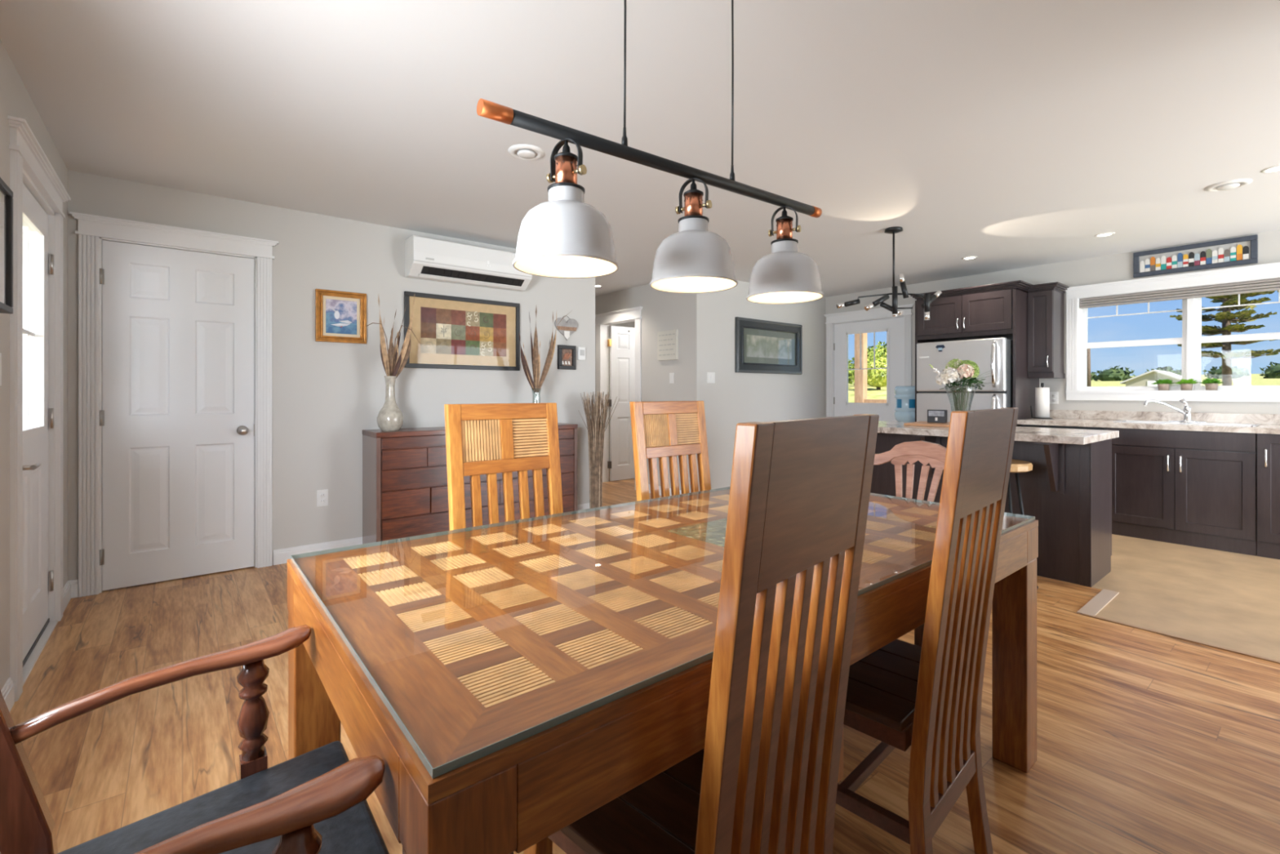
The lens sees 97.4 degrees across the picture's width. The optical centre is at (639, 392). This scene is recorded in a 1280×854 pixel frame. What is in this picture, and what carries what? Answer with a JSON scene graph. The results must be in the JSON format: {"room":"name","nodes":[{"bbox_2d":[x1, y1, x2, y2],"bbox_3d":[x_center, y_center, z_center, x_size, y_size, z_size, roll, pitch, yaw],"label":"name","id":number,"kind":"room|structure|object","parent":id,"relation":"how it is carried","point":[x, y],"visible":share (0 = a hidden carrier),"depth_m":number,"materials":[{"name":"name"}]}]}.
{"room":"dining room","nodes":[
{"label":"dining room","id":0,"kind":"room"},
{"bbox_2d":[0,39,67,689],"bbox_3d":[-0.906,-0.045,0.211,0.140,2.410,7.750,0,0,-39],"label":"wall","id":1,"kind":"structure","parent":0,"point":[15,101],"depth_m":2.09,"materials":[{"name":"grey paint"}]},
{"bbox_2d":[0,177,13,314],"bbox_3d":[-1.988,-0.490,1.683,0.038,0.430,0.740,0,0,-39],"label":"framed picture","id":2,"kind":"object","parent":1,"relation":"attached to","point":[6,193],"visible":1,"depth_m":1.96,"materials":[{"name":"black"}]},
{"bbox_2d":[0,580,71,711],"bbox_3d":[-0.853,1.110,0.267,0.014,0.100,7.490,0,0,-39],"label":"baseboard","id":3,"kind":"structure","parent":1,"relation":"attached to","point":[7,691],"depth_m":2.08,"materials":[{"name":"white paint"}]},
{"bbox_2d":[7,115,71,702],"bbox_3d":[-2.717,0.070,2.476,0.189,2.180,1.108,0,0,-39],"label":"door","id":4,"kind":"structure","parent":1,"relation":"in","point":[36,321],"depth_m":2.55,"materials":[{"name":"white paint"}]},
{"bbox_2d":[67,169,595,580],"bbox_3d":[-1.864,-0.045,4.349,3.595,2.410,0.120,0,0,-39],"label":"wall","id":5,"kind":"structure","parent":0,"point":[325,394],"depth_m":4.01,"materials":[{"name":"grey paint"}]},
{"bbox_2d":[69,211,278,597],"bbox_3d":[-2.842,0.076,3.503,0.988,2.168,0.178,0,0,-39],"label":"door","id":6,"kind":"structure","parent":5,"relation":"in","point":[175,323],"depth_m":3.46,"materials":[{"name":"white paint"}]},
{"bbox_2d":[316,488,328,506],"bbox_3d":[-2.236,0.744,3.963,0.070,0.116,0.009,0,0,-39],"label":"wall outlet","id":7,"kind":"object","parent":5,"relation":"attached to","point":[322,495],"visible":1,"depth_m":3.96,"materials":[{"name":"white plastic"}]},
{"bbox_2d":[69,502,589,598],"bbox_3d":[-2.608,1.110,5.275,3.609,0.100,2.524,0,0,-39],"label":"baseboard","id":8,"kind":"structure","parent":5,"relation":"attached to","point":[281,556],"depth_m":3.89,"materials":[{"name":"white paint"}]},
{"bbox_2d":[315,288,366,343],"bbox_3d":[-2.136,-0.538,4.028,0.326,0.366,0.034,0,0,-39],"label":"framed picture","id":9,"kind":"object","parent":5,"relation":"attached to","point":[340,317],"visible":1,"depth_m":4.02,"materials":[{"name":"gold metal"}]},
{"bbox_2d":[325,298,356,334],"bbox_3d":[-2.134,-0.538,4.025,0.200,0.240,0.012,0,0,-39],"label":"painting","id":10,"kind":"object","parent":9,"relation":"attached to","point":[340,313],"depth_m":4.02,"materials":[{"name":"paper"}]},
{"bbox_2d":[404,291,519,370],"bbox_3d":[-1.428,-0.480,4.609,0.965,0.585,0.025,0,0,-39],"label":"framed picture","id":11,"kind":"object","parent":5,"relation":"attached to","point":[452,332],"visible":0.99,"depth_m":4.59,"materials":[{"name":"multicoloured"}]},
{"bbox_2d":[420,306,506,356],"bbox_3d":[-1.427,-0.485,4.608,0.720,0.367,0.011,0,0,-39],"label":"print","id":12,"kind":"object","parent":11,"relation":"attached to","point":[445,331],"depth_m":4.59,"materials":[{"name":"multicoloured"}]},
{"bbox_2d":[404,235,532,291],"bbox_3d":[-1.357,-1.024,4.546,0.980,0.289,0.214,0,0,-39],"label":"air conditioner","id":13,"kind":"object","parent":5,"relation":"attached to","point":[429,259],"visible":0.95,"depth_m":4.42,"materials":[{"name":"white plastic"}]},
{"bbox_2d":[554,315,577,339],"bbox_3d":[-0.680,-0.596,5.219,0.250,0.226,0.015,0,0,-39],"label":"heart sign","id":14,"kind":"object","parent":5,"relation":"attached to","point":[566,328],"visible":0.94,"depth_m":5.21,"materials":[{"name":"grey wood"}]},
{"bbox_2d":[557,344,576,369],"bbox_3d":[-0.678,-0.322,5.216,0.185,0.222,0.030,0,0,-39],"label":"framed picture","id":15,"kind":"object","parent":5,"relation":"attached to","point":[566,354],"visible":1,"depth_m":5.21,"materials":[{"name":"black"}]},
{"bbox_2d":[562,348,572,365],"bbox_3d":[-0.680,-0.322,5.219,0.124,0.160,0.020,0,0,-39],"label":"print","id":16,"kind":"object","parent":15,"relation":"attached to","point":[566,353],"depth_m":5.22,"materials":[{"name":"brown paper"}]},
{"bbox_2d":[577,346,585,359],"bbox_3d":[-0.552,-0.365,5.323,0.084,0.124,0.024,0,0,-39],"label":"thermostat","id":17,"kind":"object","parent":5,"relation":"attached to","point":[580,350],"visible":1,"depth_m":5.31,"materials":[{"name":"white plastic"}]},
{"bbox_2d":[608,320,635,461],"bbox_3d":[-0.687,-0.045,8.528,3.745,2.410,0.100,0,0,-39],"label":"door frame","id":18,"kind":"structure","parent":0,"point":[630,324],"depth_m":8.64,"materials":[{"name":"grey paint"}]},
{"bbox_2d":[0,0,1279,297],"bbox_3d":[1.109,-1.310,3.454,7.360,0.120,10.240,0,0,-39],"label":"ceiling","id":19,"kind":"structure","parent":0,"point":[1008,135],"depth_m":2.48,"materials":[{"name":"white paint"}]},
{"bbox_2d":[507,144,544,159],"bbox_3d":[-0.592,-1.240,2.931,0.186,0.020,0.186,0,0,-39],"label":"ceiling vent","id":20,"kind":"object","parent":19,"relation":"in","point":[524,154],"visible":1,"depth_m":2.90,"materials":[{"name":"white plastic"}]},
{"bbox_2d":[476,0,823,303],"bbox_3d":[0.136,-0.765,1.516,1.189,0.970,0.238,0,0,-39],"label":"pendant light","id":21,"kind":"object","parent":19,"relation":"hanging from","point":[564,236],"visible":1,"depth_m":1.41,"materials":[{"name":"white metal"}]},
{"bbox_2d":[555,155,577,184],"bbox_3d":[-0.166,-0.491,1.270,0.049,0.066,0.049,0,0,28],"label":"socket","id":22,"kind":"object","parent":21,"relation":"attached to","point":[566,166],"depth_m":1.25,"materials":[{"name":"orange metal"}]},
{"bbox_2d":[684,192,702,216],"bbox_3d":[0.145,-0.499,1.523,0.049,0.066,0.049,0,0,-17],"label":"socket","id":23,"kind":"object","parent":21,"relation":"attached to","point":[693,202],"depth_m":1.50,"materials":[{"name":"orange metal"}]},
{"bbox_2d":[776,218,792,239],"bbox_3d":[0.456,-0.507,1.776,0.049,0.066,0.049,0,0,-17],"label":"socket","id":24,"kind":"object","parent":21,"relation":"attached to","point":[784,226],"depth_m":1.75,"materials":[{"name":"orange metal"}]},
{"bbox_2d":[836,226,942,319],"bbox_3d":[1.941,-0.895,4.283,0.791,0.710,0.313,0,0,1],"label":"chandelier","id":25,"kind":"object","parent":19,"relation":"hanging from","point":[927,299],"visible":1,"depth_m":4.27,"materials":[{"name":"black metal"}]},
{"bbox_2d":[1204,178,1252,191],"bbox_3d":[3.547,-1.240,3.395,0.200,0.020,0.200,0,0,-39],"label":"recessed light","id":26,"kind":"object","parent":19,"relation":"in","point":[1235,184],"visible":1,"depth_m":3.37,"materials":[{"name":"white plastic"}]},
{"bbox_2d":[1261,164,1279,173],"bbox_3d":[3.562,-1.247,3.140,0.132,0.006,0.132,0,0,-39],"label":"recessed light","id":27,"kind":"object","parent":19,"relation":"in","point":[1275,168],"visible":1,"depth_m":3.15,"materials":[{"name":"white plastic"}]},
{"bbox_2d":[9,468,1279,853],"bbox_3d":[1.102,1.220,3.448,7.340,0.121,10.240,0,0,-39],"label":"floor","id":28,"kind":"structure","parent":0,"point":[1148,742],"depth_m":2.01,"materials":[{"name":"laminate"}]},
{"bbox_2d":[0,624,389,853],"bbox_3d":[-0.654,0.685,0.740,0.572,0.950,0.575,0,0,-39],"label":"carved armchair","id":29,"kind":"object","parent":28,"relation":"on","point":[314,801],"visible":1,"depth_m":0.84,"materials":[{"name":"brown wood"}]},
{"bbox_2d":[362,422,577,543],"bbox_3d":[-1.282,0.718,4.469,1.614,0.885,0.389,0,0,-39],"label":"dresser","id":30,"kind":"object","parent":28,"relation":"on","point":[405,489],"visible":0.61,"depth_m":4.02,"materials":[{"name":"brown wood"}]},
{"bbox_2d":[377,375,404,431],"bbox_3d":[-1.785,0.080,4.026,0.176,0.390,0.176,0,0,-39],"label":"vase","id":31,"kind":"object","parent":30,"relation":"on","point":[390,417],"visible":1,"depth_m":3.98,"materials":[{"name":"ceramic"}]},
{"bbox_2d":[377,293,390,375],"bbox_3d":[-1.816,-0.387,3.999,0.088,0.617,0.008,0,0,-43],"label":"dried leaf","id":32,"kind":"object","parent":31,"relation":"in","point":[383,344],"visible":1,"depth_m":4.00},
{"bbox_2d":[388,309,396,376],"bbox_3d":[-1.773,-0.340,4.032,0.055,0.520,0.007,0,0,-35],"label":"dried leaf","id":33,"kind":"object","parent":31,"relation":"in","point":[390,348],"visible":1,"depth_m":4.03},
{"bbox_2d":[391,346,402,376],"bbox_3d":[-1.745,-0.209,4.036,0.081,0.263,0.010,0,0,-22],"label":"dried leaf","id":34,"kind":"object","parent":31,"relation":"in","point":[398,362],"visible":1,"depth_m":4.04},
{"bbox_2d":[395,326,412,377],"bbox_3d":[-1.730,-0.287,4.074,0.151,0.426,0.011,0,0,-38],"label":"dried leaf","id":35,"kind":"object","parent":31,"relation":"in","point":[406,356],"visible":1,"depth_m":4.09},
{"bbox_2d":[395,295,414,375],"bbox_3d":[-1.714,-0.398,4.068,0.161,0.643,0.012,0,0,-32],"label":"dried leaf","id":36,"kind":"object","parent":31,"relation":"in","point":[406,340],"visible":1,"depth_m":4.08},
{"bbox_3d":[-0.878,0.120,4.764,0.110,0.310,0.110,0,0,-39],"label":"vase","id":37,"kind":"object","parent":30,"relation":"on","visible":0},
{"bbox_2d":[519,333,536,392],"bbox_3d":[-0.942,-0.247,4.712,0.167,0.506,0.011,0,0,-41],"label":"dried leaf","id":38,"kind":"object","parent":37,"relation":"in","point":[524,363],"visible":1,"depth_m":4.70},
{"bbox_2d":[533,306,538,391],"bbox_3d":[-0.882,-0.370,4.760,0.055,0.740,0.015,0,0,-39],"label":"dried leaf","id":39,"kind":"object","parent":37,"relation":"in","point":[535,351],"visible":1,"depth_m":4.76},
{"bbox_2d":[537,311,553,392],"bbox_3d":[-0.811,-0.348,4.804,0.153,0.704,0.015,0,0,-31],"label":"dried leaf","id":40,"kind":"object","parent":37,"relation":"in","point":[549,354],"visible":1,"depth_m":4.82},
{"bbox_2d":[444,402,563,852],"bbox_3d":[-0.310,0.599,1.716,0.408,1.122,0.506,0,0,-39],"label":"dining chair","id":41,"kind":"object","parent":28,"relation":"on","point":[490,439],"visible":0.43,"depth_m":1.86,"materials":[{"name":"brown wood"}]},
{"bbox_2d":[577,391,619,508],"bbox_3d":[-0.371,0.575,5.164,0.461,1.170,0.231,0,0,-39],"label":"bundle","id":42,"kind":"object","parent":28,"relation":"on","point":[596,428],"visible":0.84,"depth_m":5.09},
{"bbox_2d":[287,486,1038,853],"bbox_3d":[0.203,0.776,1.562,1.895,0.768,1.002,0,0,-39],"label":"dining table","id":43,"kind":"object","parent":28,"relation":"on","point":[510,682],"visible":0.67,"depth_m":0.98,"materials":[{"name":"brown wood"}]},
{"bbox_2d":[629,400,711,501],"bbox_3d":[0.270,0.599,2.188,0.408,1.122,0.506,0,0,-39],"label":"dining chair","id":44,"kind":"object","parent":28,"relation":"on","point":[661,429],"visible":0.36,"depth_m":2.33,"materials":[{"name":"brown wood"}]},
{"bbox_2d":[524,413,879,853],"bbox_3d":[0.091,0.599,0.993,0.506,1.122,0.408,0,0,43],"label":"dining chair","id":45,"kind":"object","parent":28,"relation":"on","point":[764,778],"visible":0.82,"depth_m":0.83,"materials":[{"name":"brown wood"}]},
{"bbox_2d":[873,440,946,646],"bbox_3d":[1.008,0.685,2.263,0.569,0.950,0.532,0,0,-39],"label":"carved chair","id":46,"kind":"object","parent":28,"relation":"on","point":[926,452],"visible":0.12,"depth_m":2.41,"materials":[{"name":"brown wood"}]},
{"bbox_2d":[835,407,1018,853],"bbox_3d":[0.610,0.599,1.422,0.408,1.122,0.506,0,0,-44],"label":"dining chair","id":47,"kind":"object","parent":28,"relation":"on","point":[927,698],"visible":0.87,"depth_m":1.25,"materials":[{"name":"brown wood"}]},
{"bbox_2d":[916,337,1012,422],"bbox_3d":[3.311,0.328,5.599,0.857,1.645,0.790,0,0,-39],"label":"refrigerator","id":48,"kind":"object","parent":28,"relation":"on","point":[993,356],"visible":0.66,"depth_m":5.30,"materials":[{"name":"grey"}]},
{"bbox_2d":[910,280,1032,422],"bbox_3d":[3.389,0.073,5.685,0.684,2.174,0.994,0,0,-39],"label":"upper cabinet","id":49,"kind":"object","parent":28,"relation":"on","point":[984,311],"visible":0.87,"depth_m":5.47,"materials":[{"name":"brown wood"}]},
{"bbox_2d":[870,420,1119,586],"bbox_3d":[2.239,0.705,4.078,0.820,0.910,1.758,0,0,-39],"label":"kitchen island","id":50,"kind":"object","parent":28,"relation":"on","point":[1068,489],"visible":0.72,"depth_m":3.49,"materials":[{"name":"laminate"}]},
{"bbox_2d":[877,420,1119,444],"bbox_3d":[2.239,0.272,4.078,0.820,0.044,1.758,0,0,-39],"label":"island countertop","id":51,"kind":"structure","parent":50,"relation":"on","point":[1054,435],"depth_m":3.58,"materials":[{"name":"stone"}]},
{"bbox_2d":[903,421,950,426],"bbox_3d":[2.215,0.240,4.250,0.300,0.018,0.400,0,0,42],"label":"cutting board","id":52,"kind":"object","parent":51,"relation":"on","point":[917,423],"visible":0.74,"depth_m":4.14,"materials":[{"name":"brown wood"}]},
{"bbox_2d":[927,409,947,422],"bbox_3d":[2.253,0.182,4.266,0.042,0.098,0.130,0,0,-45],"label":"box","id":53,"kind":"object","parent":52,"relation":"on","point":[933,415],"visible":1,"depth_m":4.25,"materials":[{"name":"black"}]},
{"bbox_2d":[943,386,977,411],"bbox_3d":[2.347,0.103,4.119,0.216,0.293,0.216,0,0,-39],"label":"flower vase","id":54,"kind":"object","parent":51,"relation":"on","point":[944,386],"visible":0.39,"depth_m":4.14,"materials":[{"name":"clear glass"}]},
{"bbox_2d":[935,372,959,410],"bbox_3d":[2.249,0.040,4.132,0.174,0.380,0.109,0,0,-24],"label":"rose","id":55,"kind":"object","parent":54,"relation":"in","point":[940,380],"visible":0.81,"depth_m":4.09,"materials":[{"name":"white plant"}]},
{"bbox_2d":[942,367,960,410],"bbox_3d":[2.263,0.025,4.099,0.134,0.412,0.133,0,0,33],"label":"rose","id":56,"kind":"object","parent":54,"relation":"in","point":[951,374],"visible":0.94,"depth_m":4.06,"materials":[{"name":"beige plant"}]},
{"bbox_2d":[945,358,962,406],"bbox_3d":[2.342,-0.009,4.169,0.146,0.478,0.146,0,0,-39],"label":"hydrangea","id":57,"kind":"object","parent":54,"relation":"in","point":[954,363],"visible":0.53,"depth_m":4.13,"materials":[{"name":"green plant"}]},
{"bbox_2d":[938,372,991,410],"bbox_3d":[2.394,0.038,4.107,0.376,0.385,0.244,0,0,-3],"label":"foliage","id":58,"kind":"object","parent":54,"relation":"in","point":[970,381],"visible":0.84,"depth_m":4.09,"materials":[{"name":"green plant"}]},
{"bbox_2d":[956,363,974,410],"bbox_3d":[2.346,0.012,4.064,0.116,0.437,0.123,0,0,0],"label":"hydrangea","id":59,"kind":"object","parent":54,"relation":"in","point":[966,371],"visible":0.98,"depth_m":4.03,"materials":[{"name":"beige plant"}]},
{"bbox_2d":[956,360,979,404],"bbox_3d":[2.392,-0.003,4.119,0.164,0.466,0.164,0,0,-39],"label":"hydrangea","id":60,"kind":"object","parent":54,"relation":"in","point":[973,364],"visible":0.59,"depth_m":4.07,"materials":[{"name":"green plant"}]},
{"bbox_2d":[1007,458,1032,515],"bbox_3d":[2.221,0.789,3.482,0.344,0.728,0.335,0,0,-39],"label":"bar stool","id":61,"kind":"object","parent":28,"relation":"on","point":[1017,466],"visible":0.1,"depth_m":3.36,"materials":[{"name":"brown wood"}]},
{"bbox_2d":[1012,288,1039,426],"bbox_3d":[3.676,0.110,5.353,0.658,2.100,0.024,0,0,-39],"label":"panel","id":62,"kind":"object","parent":28,"relation":"on","point":[1024,387],"visible":0.31,"depth_m":5.24,"materials":[{"name":"wood"}]},
{"bbox_2d":[1020,424,1105,430],"bbox_3d":[3.873,0.728,5.057,0.708,0.865,0.596,0,0,-39],"label":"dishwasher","id":63,"kind":"object","parent":28,"relation":"on","point":[1021,425],"visible":0.12,"depth_m":4.84,"materials":[{"name":"black"}]},
{"bbox_2d":[1076,588,1119,616],"bbox_3d":[2.528,1.157,3.100,0.545,0.007,0.070,0,0,-39],"label":"floor vent","id":64,"kind":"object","parent":28,"relation":"on","point":[1100,600],"depth_m":3.08,"materials":[{"name":"beige"}]},
{"bbox_2d":[1105,427,1257,555],"bbox_3d":[4.333,0.726,4.500,0.714,0.868,0.838,0,0,-39],"label":"base cabinet","id":65,"kind":"object","parent":28,"relation":"on","point":[1191,488],"visible":0.91,"depth_m":4.25,"materials":[{"name":"brown wood"}]},
{"bbox_2d":[1082,613,1279,663],"bbox_3d":[3.518,1.157,1.456,0.025,0.006,3.820,0,0,-39],"label":"trim","id":66,"kind":"structure","parent":28,"relation":"on","point":[1094,616],"depth_m":2.62,"materials":[{"name":"brown wood"}]},
{"bbox_2d":[1257,433,1279,559],"bbox_3d":[4.837,0.726,3.880,0.714,0.868,0.754,0,0,-39],"label":"base cabinet","id":67,"kind":"object","parent":28,"relation":"on","point":[1268,444],"visible":1,"depth_m":3.93,"materials":[{"name":"brown wood"}]},
{"bbox_2d":[1017,409,1279,434],"bbox_3d":[4.386,0.230,4.456,0.688,0.120,2.220,0,0,-39],"label":"countertop","id":68,"kind":"structure","parent":67,"relation":"on","point":[1269,423],"depth_m":4.64,"materials":[{"name":"stone"}]},
{"bbox_2d":[1030,382,1053,418],"bbox_3d":[3.800,0.080,5.313,0.159,0.338,0.159,0,0,-17],"label":"paper towel holder","id":69,"kind":"object","parent":68,"relation":"on","point":[1042,394],"visible":1,"depth_m":5.27,"materials":[{"name":"black"}]},
{"bbox_2d":[1143,398,1207,422],"bbox_3d":[4.394,0.148,4.640,0.404,0.192,0.138,0,0,26],"label":"faucet","id":70,"kind":"object","parent":68,"relation":"on","point":[1186,412],"visible":1,"depth_m":4.60,"materials":[{"name":"silver metal"}]},
{"bbox_2d":[1112,419,1260,426],"bbox_3d":[4.349,0.257,4.503,0.400,0.026,0.810,0,0,-39],"label":"sink","id":71,"kind":"object","parent":68,"relation":"in","point":[1123,420],"visible":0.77,"depth_m":4.46,"materials":[{"name":"silver metal"}]},
{"bbox_2d":[1123,421,1177,423],"bbox_3d":[4.206,0.260,4.640,0.298,0.020,0.363,0,0,-39],"label":"basin","id":72,"kind":"object","parent":71,"relation":"in","point":[1171,422],"depth_m":4.71,"materials":[{"name":"silver metal"}]},
{"bbox_2d":[1186,422,1253,425],"bbox_3d":[4.454,0.260,4.335,0.298,0.020,0.363,0,0,-39],"label":"basin","id":73,"kind":"object","parent":71,"relation":"in","point":[1224,424],"depth_m":4.41,"materials":[{"name":"silver metal"}]},
{"bbox_3d":[2.941,0.744,6.187,0.330,0.832,0.290,0,0,-39],"label":"water dispenser","id":74,"kind":"object","parent":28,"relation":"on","visible":0},
{"bbox_2d":[894,386,915,422],"bbox_3d":[2.952,0.131,6.197,0.272,0.393,0.272,0,0,-39],"label":"water bottle","id":75,"kind":"object","parent":74,"relation":"on","point":[904,396],"visible":0.7,"depth_m":6.10,"materials":[{"name":"blue"}]},
{"bbox_2d":[595,284,704,492],"bbox_3d":[-0.244,-0.045,7.020,0.120,2.410,2.800,0,0,-39],"label":"wall","id":76,"kind":"structure","parent":0,"point":[661,311],"depth_m":6.25,"materials":[{"name":"grey paint"}]},
{"bbox_2d":[595,306,642,489],"bbox_3d":[0.035,0.080,7.214,0.884,2.160,0.974,0,0,-39],"label":"door","id":77,"kind":"structure","parent":76,"relation":"in","point":[624,343],"depth_m":7.31,"materials":[{"name":"white paint"}]},
{"bbox_2d":[657,329,678,360],"bbox_3d":[0.306,-0.517,6.227,0.028,0.324,0.316,0,0,-39],"label":"wall sign","id":78,"kind":"object","parent":76,"relation":"attached to","point":[667,340],"visible":1,"depth_m":6.20,"materials":[{"name":"paper"}]},
{"bbox_2d":[704,280,825,488],"bbox_3d":[1.525,-0.045,6.731,2.260,2.410,0.120,0,0,-39],"label":"wall","id":79,"kind":"structure","parent":0,"point":[734,397],"depth_m":6.40,"materials":[{"name":"grey paint"}]},
{"bbox_2d":[734,316,802,374],"bbox_3d":[1.541,-0.528,6.640,1.215,0.618,0.042,0,0,-39],"label":"framed picture","id":80,"kind":"object","parent":79,"relation":"attached to","point":[761,346],"visible":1,"depth_m":6.60,"materials":[{"name":"grey"}]},
{"bbox_2d":[746,334,791,359],"bbox_3d":[1.536,-0.528,6.646,0.840,0.250,0.001,0,0,-39],"label":"print","id":81,"kind":"object","parent":80,"relation":"attached to","point":[758,346],"depth_m":6.64},
{"bbox_2d":[825,230,1279,417],"bbox_3d":[3.934,-0.045,5.687,0.160,2.410,10.140,0,0,-39],"label":"wall","id":82,"kind":"structure","parent":0,"point":[1117,267],"depth_m":5.32,"materials":[{"name":"grey paint"}]},
{"bbox_2d":[823,303,914,421],"bbox_3d":[2.848,0.072,6.988,0.204,2.175,1.170,0,0,-39],"label":"door","id":83,"kind":"structure","parent":82,"relation":"in","point":[839,326],"depth_m":6.96,"materials":[{"name":"white paint"}]},
{"bbox_2d":[1027,281,1070,378],"bbox_3d":[3.867,-0.568,5.331,0.389,0.870,0.247,0,0,-39],"label":"upper cabinet","id":84,"kind":"object","parent":82,"relation":"attached to","point":[1045,300],"visible":0.98,"depth_m":5.26,"materials":[{"name":"brown wood"}]},
{"bbox_2d":[1049,391,1058,404],"bbox_3d":[4.014,0.055,5.455,0.009,0.116,0.070,0,0,-39],"label":"wall outlet","id":85,"kind":"object","parent":82,"relation":"attached to","point":[1054,396],"visible":0.97,"depth_m":5.45,"materials":[{"name":"white plastic"}]},
{"bbox_2d":[1049,409,1279,424],"bbox_3d":[4.645,0.210,4.667,0.020,0.080,2.220,0,0,-39],"label":"backsplash","id":86,"kind":"structure","parent":82,"relation":"attached to","point":[1238,418],"depth_m":4.82,"materials":[{"name":"stone"}]},
{"bbox_2d":[1065,262,1279,401],"bbox_3d":[4.657,-0.460,4.761,0.206,1.069,1.762,0,0,-39],"label":"window","id":87,"kind":"structure","parent":82,"relation":"in","point":[1077,344],"depth_m":4.83,"materials":[{"name":"white paint"}]},
{"bbox_2d":[1152,378,1173,390],"bbox_3d":[4.541,-0.067,4.882,0.083,0.103,0.166,0,0,-39],"label":"potted plant","id":88,"kind":"object","parent":87,"relation":"on","point":[1162,384],"visible":0.98,"depth_m":4.86,"materials":[{"name":"green plant"}]},
{"bbox_2d":[1079,277,1279,308],"bbox_3d":[4.641,-0.838,4.747,0.042,0.092,1.500,0,0,-39],"label":"window blind","id":89,"kind":"object","parent":87,"relation":"attached to","point":[1273,282],"visible":1,"depth_m":4.76,"materials":[{"name":"plastic"}]},
{"bbox_2d":[1175,378,1198,390],"bbox_3d":[4.633,-0.066,4.768,0.080,0.101,0.151,0,0,-27],"label":"potted plant","id":90,"kind":"object","parent":87,"relation":"on","point":[1185,384],"visible":0.98,"depth_m":4.75,"materials":[{"name":"green plant"}]},
{"bbox_2d":[1199,377,1224,390],"bbox_3d":[4.725,-0.067,4.655,0.080,0.102,0.153,0,0,-39],"label":"potted plant","id":91,"kind":"object","parent":87,"relation":"on","point":[1210,384],"visible":0.98,"depth_m":4.64,"materials":[{"name":"green plant"}]},
{"bbox_2d":[1133,234,1257,277],"bbox_3d":[4.614,-1.125,4.706,0.022,0.222,0.745,0,0,-39],"label":"framed art","id":92,"kind":"object","parent":82,"relation":"attached to","point":[1241,251],"visible":1,"depth_m":4.68,"materials":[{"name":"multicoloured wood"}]},
{"label":"outside","id":93,"kind":"structure","parent":0,"visible":0},
{"bbox_2d":[848,373,1279,402],"bbox_3d":[64.966,-2.855,78.609,320.000,9.030,360.000,0,0,-39],"label":"ground","id":94,"kind":"structure","parent":93,"point":[1254,379],"depth_m":74.50,"materials":[{"name":"green plant"}]},
{"bbox_2d":[848,360,854,385],"bbox_3d":[8.028,-0.774,22.799,1.563,1.292,1.572,0,0,-39],"label":"leafy tree","id":95,"kind":"object","parent":94,"relation":"on","point":[851,373],"visible":0.16,"depth_m":22.37,"materials":[{"name":"green plant"}]},
{"bbox_2d":[849,347,886,380],"bbox_3d":[10.184,-1.089,24.539,2.175,1.749,2.142,0,0,-39],"label":"leafy tree","id":96,"kind":"object","parent":94,"relation":"on","point":[870,353],"visible":0.1,"depth_m":24.28,"materials":[{"name":"green plant"}]},
{"bbox_2d":[866,354,886,389],"bbox_3d":[8.838,-0.761,20.826,1.658,1.346,1.616,0,0,-39],"label":"leafy tree","id":97,"kind":"object","parent":94,"relation":"on","point":[877,378],"visible":0.44,"depth_m":20.41,"materials":[{"name":"green plant"}]},
{"bbox_2d":[1087,348,1092,386],"bbox_3d":[50.907,-2.670,64.160,0.569,5.100,1.020,0,0,-39],"label":"utility pole","id":98,"kind":"object","parent":94,"relation":"on","point":[1089,375],"visible":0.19,"depth_m":63.88,"materials":[{"name":"brown wood"}]},
{"bbox_2d":[1092,365,1137,381],"bbox_3d":[95.231,-3.518,113.098,5.205,3.818,7.067,0,0,-39],"label":"tree","id":99,"kind":"object","parent":94,"relation":"on","point":[1113,374],"visible":0.83,"depth_m":111.78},
{"bbox_2d":[1120,369,1182,386],"bbox_3d":[64.825,-1.450,69.987,9.500,2.460,6.200,0,0,-39],"label":"house","id":100,"kind":"structure","parent":94,"relation":"on","point":[1147,379],"depth_m":67.48,"materials":[{"name":"beige"}]},
{"bbox_2d":[1144,365,1182,375],"bbox_3d":[100.189,-3.533,107.677,5.115,3.081,6.464,0,0,-39],"label":"tree","id":101,"kind":"object","parent":94,"relation":"on","point":[1166,368],"visible":0.27,"depth_m":106.49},
{"bbox_2d":[1169,287,1279,385],"bbox_3d":[12.711,-1.945,12.134,1.802,7.001,1.658,0,0,-25],"label":"fir tree","id":102,"kind":"object","parent":94,"relation":"on","point":[1225,317],"visible":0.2,"depth_m":11.96,"materials":[{"name":"green plant"}]},
{"bbox_2d":[1202,365,1250,378],"bbox_3d":[112.956,-3.752,108.481,5.455,2.886,6.568,0,0,-39],"label":"tree","id":103,"kind":"object","parent":94,"relation":"on","point":[1237,373],"visible":0.7,"depth_m":107.57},
{"bbox_2d":[1258,361,1279,378],"bbox_3d":[115.155,-3.693,100.475,5.207,3.718,6.685,0,0,-39],"label":"tree","id":104,"kind":"object","parent":94,"relation":"on","point":[1273,372],"visible":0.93,"depth_m":100.88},
{"bbox_3d":[3.274,1.260,8.592,2.478,0.080,4.000,0,0,-39],"label":"deck","id":105,"kind":"object","parent":94,"relation":"on","visible":0},
{"bbox_2d":[854,333,866,402],"bbox_3d":[3.797,-0.310,9.674,0.140,3.060,0.160,0,0,-39],"label":"post","id":106,"kind":"object","parent":105,"relation":"on","point":[860,375],"visible":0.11,"depth_m":9.62,"materials":[{"name":"brown wood"}]},
{"bbox_2d":[863,399,886,403],"bbox_3d":[4.624,0.670,8.674,0.120,1.100,2.425,0,0,-39],"label":"deck railing","id":107,"kind":"object","parent":105,"relation":"on","point":[872,401],"visible":0.09,"depth_m":9.42,"materials":[{"name":"brown wood"}]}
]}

